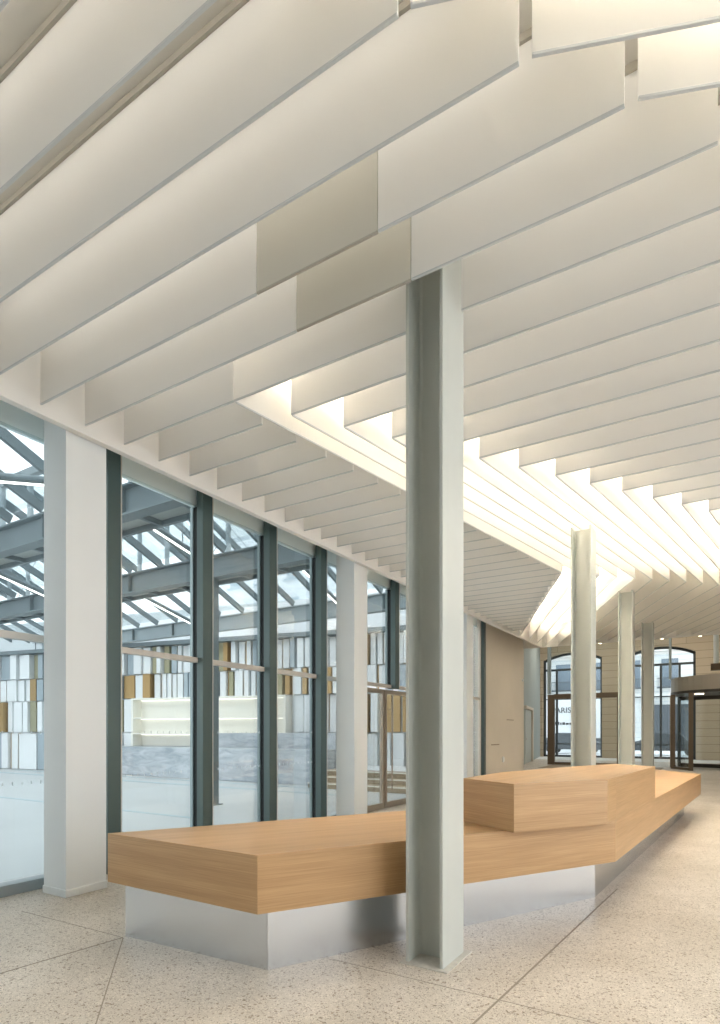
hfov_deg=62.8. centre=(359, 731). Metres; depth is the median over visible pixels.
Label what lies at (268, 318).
ceiling baffle
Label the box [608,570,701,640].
ceiling baffle
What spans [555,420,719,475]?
ceiling baffle
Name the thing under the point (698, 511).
ceiling baffle
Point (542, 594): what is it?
ceiling baffle
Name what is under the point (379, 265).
ceiling baffle
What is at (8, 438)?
skylight
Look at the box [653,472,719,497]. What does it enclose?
ceiling baffle
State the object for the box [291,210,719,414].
ceiling baffle
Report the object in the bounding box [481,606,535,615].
ceiling baffle
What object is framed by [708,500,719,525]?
ceiling baffle
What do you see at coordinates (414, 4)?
ceiling baffle
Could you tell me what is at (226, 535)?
skylight
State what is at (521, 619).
ceiling baffle
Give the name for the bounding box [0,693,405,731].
wall panels
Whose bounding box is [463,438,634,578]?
ceiling baffle
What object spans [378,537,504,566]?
ceiling baffle
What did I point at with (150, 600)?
linear light
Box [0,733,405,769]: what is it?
wall panels
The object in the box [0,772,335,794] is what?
drain
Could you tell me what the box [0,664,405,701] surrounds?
wall panels
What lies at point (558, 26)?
ceiling baffle
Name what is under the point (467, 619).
square column
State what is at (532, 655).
wall
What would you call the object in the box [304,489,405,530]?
ceiling baffle
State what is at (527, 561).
ceiling baffle
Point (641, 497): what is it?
ceiling baffle
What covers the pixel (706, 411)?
ceiling baffle
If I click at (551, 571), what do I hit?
ceiling baffle
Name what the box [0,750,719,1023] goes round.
floor
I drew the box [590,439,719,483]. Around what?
ceiling baffle
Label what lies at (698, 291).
ceiling baffle
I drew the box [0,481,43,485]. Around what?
diffuser
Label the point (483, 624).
mullion
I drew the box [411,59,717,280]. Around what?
ceiling baffle
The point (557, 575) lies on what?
ceiling baffle
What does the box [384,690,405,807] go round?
door
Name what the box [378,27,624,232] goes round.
ceiling baffle
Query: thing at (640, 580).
ceiling baffle
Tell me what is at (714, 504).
ceiling baffle
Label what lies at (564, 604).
ceiling baffle
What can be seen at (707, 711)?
wall
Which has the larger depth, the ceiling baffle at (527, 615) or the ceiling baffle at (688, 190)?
the ceiling baffle at (527, 615)
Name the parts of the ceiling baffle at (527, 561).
rail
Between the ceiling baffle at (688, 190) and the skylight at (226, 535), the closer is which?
the ceiling baffle at (688, 190)
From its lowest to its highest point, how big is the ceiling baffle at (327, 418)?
0.588 m
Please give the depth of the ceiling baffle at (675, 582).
12.78 m
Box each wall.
[0,352,541,647]
[0,592,405,768]
[122,733,335,784]
[473,619,523,776]
[524,648,539,763]
[540,635,719,759]
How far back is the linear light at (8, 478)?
7.72 m
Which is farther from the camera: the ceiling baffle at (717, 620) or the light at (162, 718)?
the light at (162, 718)
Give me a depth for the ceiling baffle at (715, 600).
14.32 m
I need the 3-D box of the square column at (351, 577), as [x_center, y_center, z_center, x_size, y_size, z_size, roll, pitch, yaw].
[-0.133,-0.935,9.774,0.366,4.870,0.426,0,0,32]
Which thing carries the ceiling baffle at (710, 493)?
hanging from the ceiling at (19, 19)
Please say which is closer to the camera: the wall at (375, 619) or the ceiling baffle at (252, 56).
the ceiling baffle at (252, 56)
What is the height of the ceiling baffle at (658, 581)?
0.588 m
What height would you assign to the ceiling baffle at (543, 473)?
0.588 m
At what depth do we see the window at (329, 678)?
9.95 m
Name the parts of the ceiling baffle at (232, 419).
rail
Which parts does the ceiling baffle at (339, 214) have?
rail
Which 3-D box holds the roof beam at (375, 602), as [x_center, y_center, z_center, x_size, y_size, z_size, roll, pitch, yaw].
[-8.208,-3.375,20.818,24.000,0.450,0.220,0,0,32]
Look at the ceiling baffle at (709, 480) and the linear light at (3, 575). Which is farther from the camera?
the linear light at (3, 575)
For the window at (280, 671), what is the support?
on the floor
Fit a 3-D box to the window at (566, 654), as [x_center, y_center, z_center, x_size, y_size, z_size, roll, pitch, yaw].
[12.769,-1.640,35.410,3.400,6.280,0.160,0,0,32]
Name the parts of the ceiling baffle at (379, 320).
rail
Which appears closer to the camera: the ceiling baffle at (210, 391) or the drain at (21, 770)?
the ceiling baffle at (210, 391)
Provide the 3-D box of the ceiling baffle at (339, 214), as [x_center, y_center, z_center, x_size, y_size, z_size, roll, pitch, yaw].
[-0.277,-3.075,3.521,0.885,0.588,0.045,0,0,32]
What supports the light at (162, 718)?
attached to the shelving niche
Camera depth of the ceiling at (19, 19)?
2.88 m
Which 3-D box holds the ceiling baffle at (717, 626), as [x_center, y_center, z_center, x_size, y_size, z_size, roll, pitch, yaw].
[9.371,-3.075,14.195,0.045,0.588,4.962,0,0,9]
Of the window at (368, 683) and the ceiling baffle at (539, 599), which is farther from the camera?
the ceiling baffle at (539, 599)
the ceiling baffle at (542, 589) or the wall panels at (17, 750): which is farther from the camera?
the wall panels at (17, 750)
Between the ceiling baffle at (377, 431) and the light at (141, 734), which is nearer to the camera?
the ceiling baffle at (377, 431)
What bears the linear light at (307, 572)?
hanging from the skylight at (226, 535)
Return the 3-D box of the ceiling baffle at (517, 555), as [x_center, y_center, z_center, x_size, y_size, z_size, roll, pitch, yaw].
[1.715,-3.075,10.024,2.302,0.588,0.045,0,0,32]
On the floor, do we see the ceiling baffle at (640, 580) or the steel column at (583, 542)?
the steel column at (583, 542)
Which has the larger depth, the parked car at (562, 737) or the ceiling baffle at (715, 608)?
the parked car at (562, 737)
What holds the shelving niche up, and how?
attached to the wall at (375, 619)
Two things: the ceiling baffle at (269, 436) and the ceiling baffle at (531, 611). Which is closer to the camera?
the ceiling baffle at (269, 436)
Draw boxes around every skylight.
[0,426,43,522]
[0,466,257,598]
[0,520,382,642]
[214,535,385,605]
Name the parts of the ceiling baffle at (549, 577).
rail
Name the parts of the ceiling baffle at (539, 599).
rail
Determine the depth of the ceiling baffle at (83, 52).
2.71 m
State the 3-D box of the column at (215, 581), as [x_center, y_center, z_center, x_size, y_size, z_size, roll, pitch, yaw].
[-3.068,-0.825,12.150,0.320,4.650,0.360,0,0,32]
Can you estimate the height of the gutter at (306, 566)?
0.160 m
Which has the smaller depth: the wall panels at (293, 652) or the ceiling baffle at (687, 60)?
the ceiling baffle at (687, 60)
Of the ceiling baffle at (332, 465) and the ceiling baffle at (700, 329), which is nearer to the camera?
the ceiling baffle at (700, 329)
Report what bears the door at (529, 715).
in the wall at (532, 655)
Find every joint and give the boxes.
[0,937,122,973]
[22,911,119,936]
[95,938,122,1023]
[333,959,596,1023]
[472,889,616,1023]
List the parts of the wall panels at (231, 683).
cladding panel, cladding panel, cladding panel, cladding panel, cladding panel, cladding panel, cladding panel, cladding panel, cladding panel, cladding panel, cladding panel, cladding panel, cladding panel, cladding panel, cladding panel, cladding panel, cladding panel, cladding panel, cladding panel, cladding panel, cladding panel, cladding panel, cladding panel, cladding panel, cladding panel, cladding panel, cladding panel, cladding panel, cladding panel, cladding panel, cladding panel, cladding panel, cladding panel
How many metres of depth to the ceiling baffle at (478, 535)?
9.25 m
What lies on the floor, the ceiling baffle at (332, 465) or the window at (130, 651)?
the window at (130, 651)
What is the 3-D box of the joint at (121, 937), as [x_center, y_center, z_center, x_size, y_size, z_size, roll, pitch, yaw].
[-2.029,1.499,3.925,0.010,0.002,0.966,0,0,38]
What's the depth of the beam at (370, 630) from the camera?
20.21 m
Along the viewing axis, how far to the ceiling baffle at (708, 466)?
6.54 m
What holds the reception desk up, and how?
on the floor
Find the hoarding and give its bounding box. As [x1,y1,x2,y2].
[546,697,599,752]
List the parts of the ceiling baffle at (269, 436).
rail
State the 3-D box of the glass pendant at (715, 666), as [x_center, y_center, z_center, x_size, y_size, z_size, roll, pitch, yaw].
[10.842,-3.990,17.985,0.260,4.220,0.240,0,0,32]
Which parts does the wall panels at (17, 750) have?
cladding panel, cladding panel, cladding panel, cladding panel, cladding panel, cladding panel, cladding panel, cladding panel, cladding panel, cladding panel, cladding panel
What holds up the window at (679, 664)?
in the wall at (707, 711)
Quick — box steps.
[307,765,405,793]
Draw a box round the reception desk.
[108,769,700,969]
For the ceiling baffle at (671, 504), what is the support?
hanging from the ceiling at (19, 19)
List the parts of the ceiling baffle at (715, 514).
rail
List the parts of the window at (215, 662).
post, post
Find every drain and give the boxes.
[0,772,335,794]
[0,796,189,817]
[21,770,369,791]
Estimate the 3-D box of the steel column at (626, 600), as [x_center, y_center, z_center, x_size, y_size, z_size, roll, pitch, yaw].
[5.294,-0.636,11.701,0.335,4.272,0.450,0,0,32]
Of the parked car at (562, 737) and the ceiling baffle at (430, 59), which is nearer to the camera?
the ceiling baffle at (430, 59)
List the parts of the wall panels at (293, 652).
cladding panel, cladding panel, cladding panel, cladding panel, cladding panel, cladding panel, cladding panel, cladding panel, cladding panel, cladding panel, cladding panel, cladding panel, cladding panel, cladding panel, cladding panel, cladding panel, cladding panel, cladding panel, cladding panel, cladding panel, cladding panel, cladding panel, cladding panel, cladding panel, cladding panel, cladding panel, cladding panel, cladding panel, cladding panel, cladding panel, cladding panel, cladding panel, cladding panel, cladding panel, cladding panel, cladding panel, cladding panel, cladding panel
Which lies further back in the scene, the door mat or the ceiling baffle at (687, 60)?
the door mat
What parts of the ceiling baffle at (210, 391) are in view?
rail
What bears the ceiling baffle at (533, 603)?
hanging from the ceiling at (19, 19)
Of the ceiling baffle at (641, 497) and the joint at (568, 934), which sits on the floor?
the joint at (568, 934)
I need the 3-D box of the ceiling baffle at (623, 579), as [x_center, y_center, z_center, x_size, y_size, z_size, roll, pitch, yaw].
[5.641,-3.075,14.746,0.045,0.588,8.174,0,0,9]
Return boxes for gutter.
[0,505,190,570]
[0,563,328,624]
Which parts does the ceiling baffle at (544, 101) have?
rail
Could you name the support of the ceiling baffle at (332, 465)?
hanging from the ceiling at (19, 19)
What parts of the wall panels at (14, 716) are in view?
cladding panel, cladding panel, cladding panel, cladding panel, cladding panel, cladding panel, cladding panel, cladding panel, cladding panel, cladding panel, cladding panel, cladding panel, cladding panel, cladding panel, cladding panel, cladding panel, cladding panel, cladding panel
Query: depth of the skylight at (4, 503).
12.08 m
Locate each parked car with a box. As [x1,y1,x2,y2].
[546,733,599,752]
[635,733,687,754]
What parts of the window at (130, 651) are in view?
post, post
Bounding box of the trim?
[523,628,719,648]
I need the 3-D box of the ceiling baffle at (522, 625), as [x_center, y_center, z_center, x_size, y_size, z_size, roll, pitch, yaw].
[4.168,-3.075,15.759,0.473,0.588,0.045,0,0,32]
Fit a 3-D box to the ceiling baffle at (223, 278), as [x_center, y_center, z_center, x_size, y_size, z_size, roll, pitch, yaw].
[-1.686,-3.075,4.388,2.415,0.588,0.045,0,0,32]
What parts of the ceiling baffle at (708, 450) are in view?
rail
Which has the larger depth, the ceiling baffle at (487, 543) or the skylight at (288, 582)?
the skylight at (288, 582)
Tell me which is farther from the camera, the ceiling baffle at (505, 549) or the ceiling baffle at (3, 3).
the ceiling baffle at (505, 549)
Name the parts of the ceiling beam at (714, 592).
rail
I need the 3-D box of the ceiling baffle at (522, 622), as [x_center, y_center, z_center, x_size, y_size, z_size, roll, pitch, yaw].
[4.025,-3.075,15.365,0.641,0.588,0.045,0,0,32]
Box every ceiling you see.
[0,0,719,566]
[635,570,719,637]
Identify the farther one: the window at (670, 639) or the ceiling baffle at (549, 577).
the window at (670, 639)
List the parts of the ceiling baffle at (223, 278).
rail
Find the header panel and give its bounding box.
[0,400,476,626]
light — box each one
[0,472,43,485]
[0,571,43,595]
[141,718,256,719]
[141,734,171,734]
[144,598,189,623]
[151,697,282,700]
[153,522,189,553]
[303,570,335,602]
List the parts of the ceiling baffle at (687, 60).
rail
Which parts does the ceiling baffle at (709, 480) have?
rail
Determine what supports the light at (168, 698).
on the shelving niche
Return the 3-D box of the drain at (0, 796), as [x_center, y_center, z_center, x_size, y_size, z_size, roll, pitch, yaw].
[-9.615,1.501,14.428,16.500,0.006,0.100,0,0,32]
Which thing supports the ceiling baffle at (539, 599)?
hanging from the ceiling at (19, 19)
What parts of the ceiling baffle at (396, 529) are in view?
rail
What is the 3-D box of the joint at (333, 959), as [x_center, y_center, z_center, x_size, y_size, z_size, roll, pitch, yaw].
[1.262,1.499,3.005,3.400,0.002,0.003,0,0,32]
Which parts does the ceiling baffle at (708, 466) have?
rail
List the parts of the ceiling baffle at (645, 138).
rail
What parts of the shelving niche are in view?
shelf, shelf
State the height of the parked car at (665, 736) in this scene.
1.444 m
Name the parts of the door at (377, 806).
handle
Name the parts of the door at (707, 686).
post, post, rail, post, canopy trim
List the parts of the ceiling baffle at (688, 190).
rail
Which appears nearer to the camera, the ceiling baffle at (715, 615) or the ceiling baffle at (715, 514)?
the ceiling baffle at (715, 514)
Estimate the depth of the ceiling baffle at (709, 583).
12.89 m
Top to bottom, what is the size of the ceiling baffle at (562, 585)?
0.588 m
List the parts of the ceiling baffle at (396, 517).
rail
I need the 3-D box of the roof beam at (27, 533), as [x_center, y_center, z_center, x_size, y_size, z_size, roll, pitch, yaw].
[-12.311,-3.375,14.149,24.000,0.450,0.220,0,0,32]
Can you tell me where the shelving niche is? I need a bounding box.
[131,695,291,745]
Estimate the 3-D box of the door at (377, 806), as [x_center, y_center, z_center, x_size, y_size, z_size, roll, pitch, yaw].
[0.061,0.330,10.858,0.124,2.320,1.560,0,0,32]
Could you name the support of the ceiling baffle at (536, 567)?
hanging from the ceiling at (19, 19)
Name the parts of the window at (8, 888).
sill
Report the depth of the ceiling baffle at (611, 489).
8.16 m
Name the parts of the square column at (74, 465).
skirting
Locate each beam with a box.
[0,481,184,558]
[0,544,309,619]
[0,625,405,656]
[33,593,405,648]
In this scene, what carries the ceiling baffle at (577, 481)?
hanging from the ceiling at (19, 19)
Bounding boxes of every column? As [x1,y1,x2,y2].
[43,420,106,897]
[213,578,222,805]
[336,554,366,815]
[399,260,471,973]
[463,613,472,777]
[571,524,595,766]
[618,590,634,764]
[641,621,653,765]
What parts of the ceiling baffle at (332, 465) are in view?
rail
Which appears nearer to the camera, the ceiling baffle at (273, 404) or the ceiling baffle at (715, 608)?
the ceiling baffle at (273, 404)
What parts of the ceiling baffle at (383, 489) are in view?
rail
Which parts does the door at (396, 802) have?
handle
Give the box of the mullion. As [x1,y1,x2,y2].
[481,621,485,774]
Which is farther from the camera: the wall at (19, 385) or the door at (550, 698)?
the door at (550, 698)
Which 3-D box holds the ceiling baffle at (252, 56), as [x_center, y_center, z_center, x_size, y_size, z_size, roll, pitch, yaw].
[-1.499,-3.075,3.307,3.866,0.588,0.045,0,0,32]
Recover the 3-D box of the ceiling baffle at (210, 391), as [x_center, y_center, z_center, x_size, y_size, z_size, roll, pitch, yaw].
[-1.675,-3.075,5.347,1.430,0.588,0.045,0,0,32]
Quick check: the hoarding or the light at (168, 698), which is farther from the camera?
the hoarding
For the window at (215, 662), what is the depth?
8.51 m
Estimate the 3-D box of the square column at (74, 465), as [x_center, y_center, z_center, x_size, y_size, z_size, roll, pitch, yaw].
[-2.701,-0.935,5.601,0.366,4.870,0.426,0,0,32]
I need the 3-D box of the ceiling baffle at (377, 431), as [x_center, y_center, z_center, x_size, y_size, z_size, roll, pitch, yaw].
[2.055,-3.075,7.952,0.045,0.588,6.738,0,0,41]
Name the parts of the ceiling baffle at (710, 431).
rail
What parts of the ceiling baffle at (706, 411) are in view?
rail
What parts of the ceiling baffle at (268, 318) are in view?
rail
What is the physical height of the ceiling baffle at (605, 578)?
0.588 m
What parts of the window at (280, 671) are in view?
post, post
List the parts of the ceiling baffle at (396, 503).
rail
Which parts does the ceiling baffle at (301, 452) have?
rail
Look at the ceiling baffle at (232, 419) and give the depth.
5.71 m
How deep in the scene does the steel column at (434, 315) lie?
3.90 m
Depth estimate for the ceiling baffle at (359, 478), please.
7.01 m
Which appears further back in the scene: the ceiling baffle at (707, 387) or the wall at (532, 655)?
the wall at (532, 655)
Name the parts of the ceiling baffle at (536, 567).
rail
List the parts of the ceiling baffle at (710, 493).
rail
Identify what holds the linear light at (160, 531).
hanging from the skylight at (4, 503)
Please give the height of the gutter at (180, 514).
0.160 m
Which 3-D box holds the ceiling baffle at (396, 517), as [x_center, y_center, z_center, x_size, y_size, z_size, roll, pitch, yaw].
[0.254,-3.075,8.024,1.908,0.588,0.045,0,0,32]
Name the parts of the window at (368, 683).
post, post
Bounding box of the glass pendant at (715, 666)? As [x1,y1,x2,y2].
[711,635,719,670]
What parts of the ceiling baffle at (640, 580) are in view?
rail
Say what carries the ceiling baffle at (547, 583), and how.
hanging from the ceiling at (19, 19)
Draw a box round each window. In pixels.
[0,449,121,897]
[122,490,212,826]
[213,521,277,821]
[278,545,326,817]
[327,676,335,816]
[367,580,399,688]
[544,653,601,757]
[547,638,671,693]
[635,647,695,759]
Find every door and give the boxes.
[367,687,383,811]
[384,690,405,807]
[524,705,533,763]
[547,692,617,764]
[670,673,719,770]
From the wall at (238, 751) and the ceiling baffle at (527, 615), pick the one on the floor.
the wall at (238, 751)
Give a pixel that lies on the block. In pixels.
(575, 796)
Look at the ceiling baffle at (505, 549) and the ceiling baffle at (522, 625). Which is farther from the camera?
the ceiling baffle at (522, 625)
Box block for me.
[463,764,654,832]
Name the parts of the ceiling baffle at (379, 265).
rail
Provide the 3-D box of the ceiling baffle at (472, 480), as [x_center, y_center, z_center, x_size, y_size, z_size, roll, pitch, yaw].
[2.464,-3.075,8.101,0.045,0.588,6.595,0,0,41]
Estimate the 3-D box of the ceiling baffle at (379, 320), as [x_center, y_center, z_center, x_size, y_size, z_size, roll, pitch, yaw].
[-0.333,-3.075,4.521,1.711,0.588,0.045,0,0,32]
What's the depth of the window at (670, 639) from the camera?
27.23 m
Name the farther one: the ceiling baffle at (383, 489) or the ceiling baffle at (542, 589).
the ceiling baffle at (542, 589)
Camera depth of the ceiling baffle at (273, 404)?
5.84 m
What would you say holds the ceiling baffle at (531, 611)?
hanging from the ceiling at (19, 19)
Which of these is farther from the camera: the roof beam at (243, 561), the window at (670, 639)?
the window at (670, 639)
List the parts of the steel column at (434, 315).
plate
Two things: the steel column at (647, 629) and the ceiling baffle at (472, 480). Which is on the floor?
the steel column at (647, 629)
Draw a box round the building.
[546,649,692,740]
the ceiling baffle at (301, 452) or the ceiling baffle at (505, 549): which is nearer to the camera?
the ceiling baffle at (301, 452)
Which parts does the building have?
balcony rail, cornice, balcony rail, cornice, balcony rail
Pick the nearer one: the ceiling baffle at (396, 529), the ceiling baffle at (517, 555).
the ceiling baffle at (396, 529)
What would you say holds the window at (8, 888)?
on the floor
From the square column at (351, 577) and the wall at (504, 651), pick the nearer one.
the square column at (351, 577)
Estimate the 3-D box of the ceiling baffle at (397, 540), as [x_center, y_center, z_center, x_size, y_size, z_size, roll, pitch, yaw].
[0.741,-3.075,8.691,2.040,0.588,0.045,0,0,32]
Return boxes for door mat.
[538,764,662,769]
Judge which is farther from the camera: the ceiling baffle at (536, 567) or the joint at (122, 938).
the ceiling baffle at (536, 567)
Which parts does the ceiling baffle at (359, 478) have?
rail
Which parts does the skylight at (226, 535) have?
brace rod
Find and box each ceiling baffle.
[0,0,10,12]
[0,0,216,194]
[0,0,398,302]
[0,0,518,374]
[40,223,256,404]
[85,276,296,425]
[124,361,233,444]
[159,402,262,461]
[189,417,295,475]
[217,435,325,489]
[233,285,405,401]
[236,380,561,572]
[242,451,352,501]
[257,151,377,294]
[265,465,377,511]
[285,478,399,521]
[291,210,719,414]
[292,397,570,568]
[296,217,410,331]
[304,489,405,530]
[321,509,405,538]
[337,522,405,546]
[343,263,719,426]
[344,412,598,575]
[352,522,476,553]
[365,529,490,560]
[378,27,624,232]
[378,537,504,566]
[390,544,516,571]
[392,306,719,437]
[392,435,616,576]
[401,550,528,576]
[410,0,451,8]
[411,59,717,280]
[461,95,719,311]
[463,341,719,441]
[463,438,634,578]
[463,556,539,574]
[463,562,549,580]
[463,567,559,586]
[463,574,555,591]
[463,581,551,596]
[463,587,547,601]
[463,592,544,605]
[468,597,541,609]
[474,602,538,612]
[479,372,719,457]
[479,449,651,579]
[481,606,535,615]
[486,610,533,618]
[492,614,530,620]
[497,618,528,623]
[502,621,526,625]
[507,624,524,628]
[518,397,719,466]
[518,449,669,580]
[520,573,561,634]
[529,566,570,638]
[532,0,719,58]
[537,575,598,642]
[546,567,616,644]
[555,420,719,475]
[555,468,685,581]
[558,568,633,643]
[570,569,651,642]
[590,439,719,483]
[590,477,702,583]
[596,569,668,632]
[596,570,685,640]
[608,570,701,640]
[622,457,719,490]
[622,485,718,584]
[635,571,717,631]
[638,22,719,100]
[652,485,719,569]
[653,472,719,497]
[654,594,719,634]
[662,603,719,636]
[676,610,719,635]
[681,493,719,550]
[682,486,719,504]
[691,617,719,634]
[706,623,719,632]
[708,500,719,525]
[709,498,719,510]
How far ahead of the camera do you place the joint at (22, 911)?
4.59 m
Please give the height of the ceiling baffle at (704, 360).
0.588 m
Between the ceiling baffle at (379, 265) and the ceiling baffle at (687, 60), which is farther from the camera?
the ceiling baffle at (379, 265)
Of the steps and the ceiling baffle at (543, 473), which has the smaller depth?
the ceiling baffle at (543, 473)
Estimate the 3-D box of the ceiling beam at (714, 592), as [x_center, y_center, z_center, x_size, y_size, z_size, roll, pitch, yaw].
[7.675,-3.075,14.446,0.045,0.588,6.422,0,0,9]
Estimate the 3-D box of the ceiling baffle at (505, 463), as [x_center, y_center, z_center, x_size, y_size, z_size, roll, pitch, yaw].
[3.280,-3.075,8.399,0.045,0.588,6.310,0,0,41]
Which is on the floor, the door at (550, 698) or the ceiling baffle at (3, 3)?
the door at (550, 698)

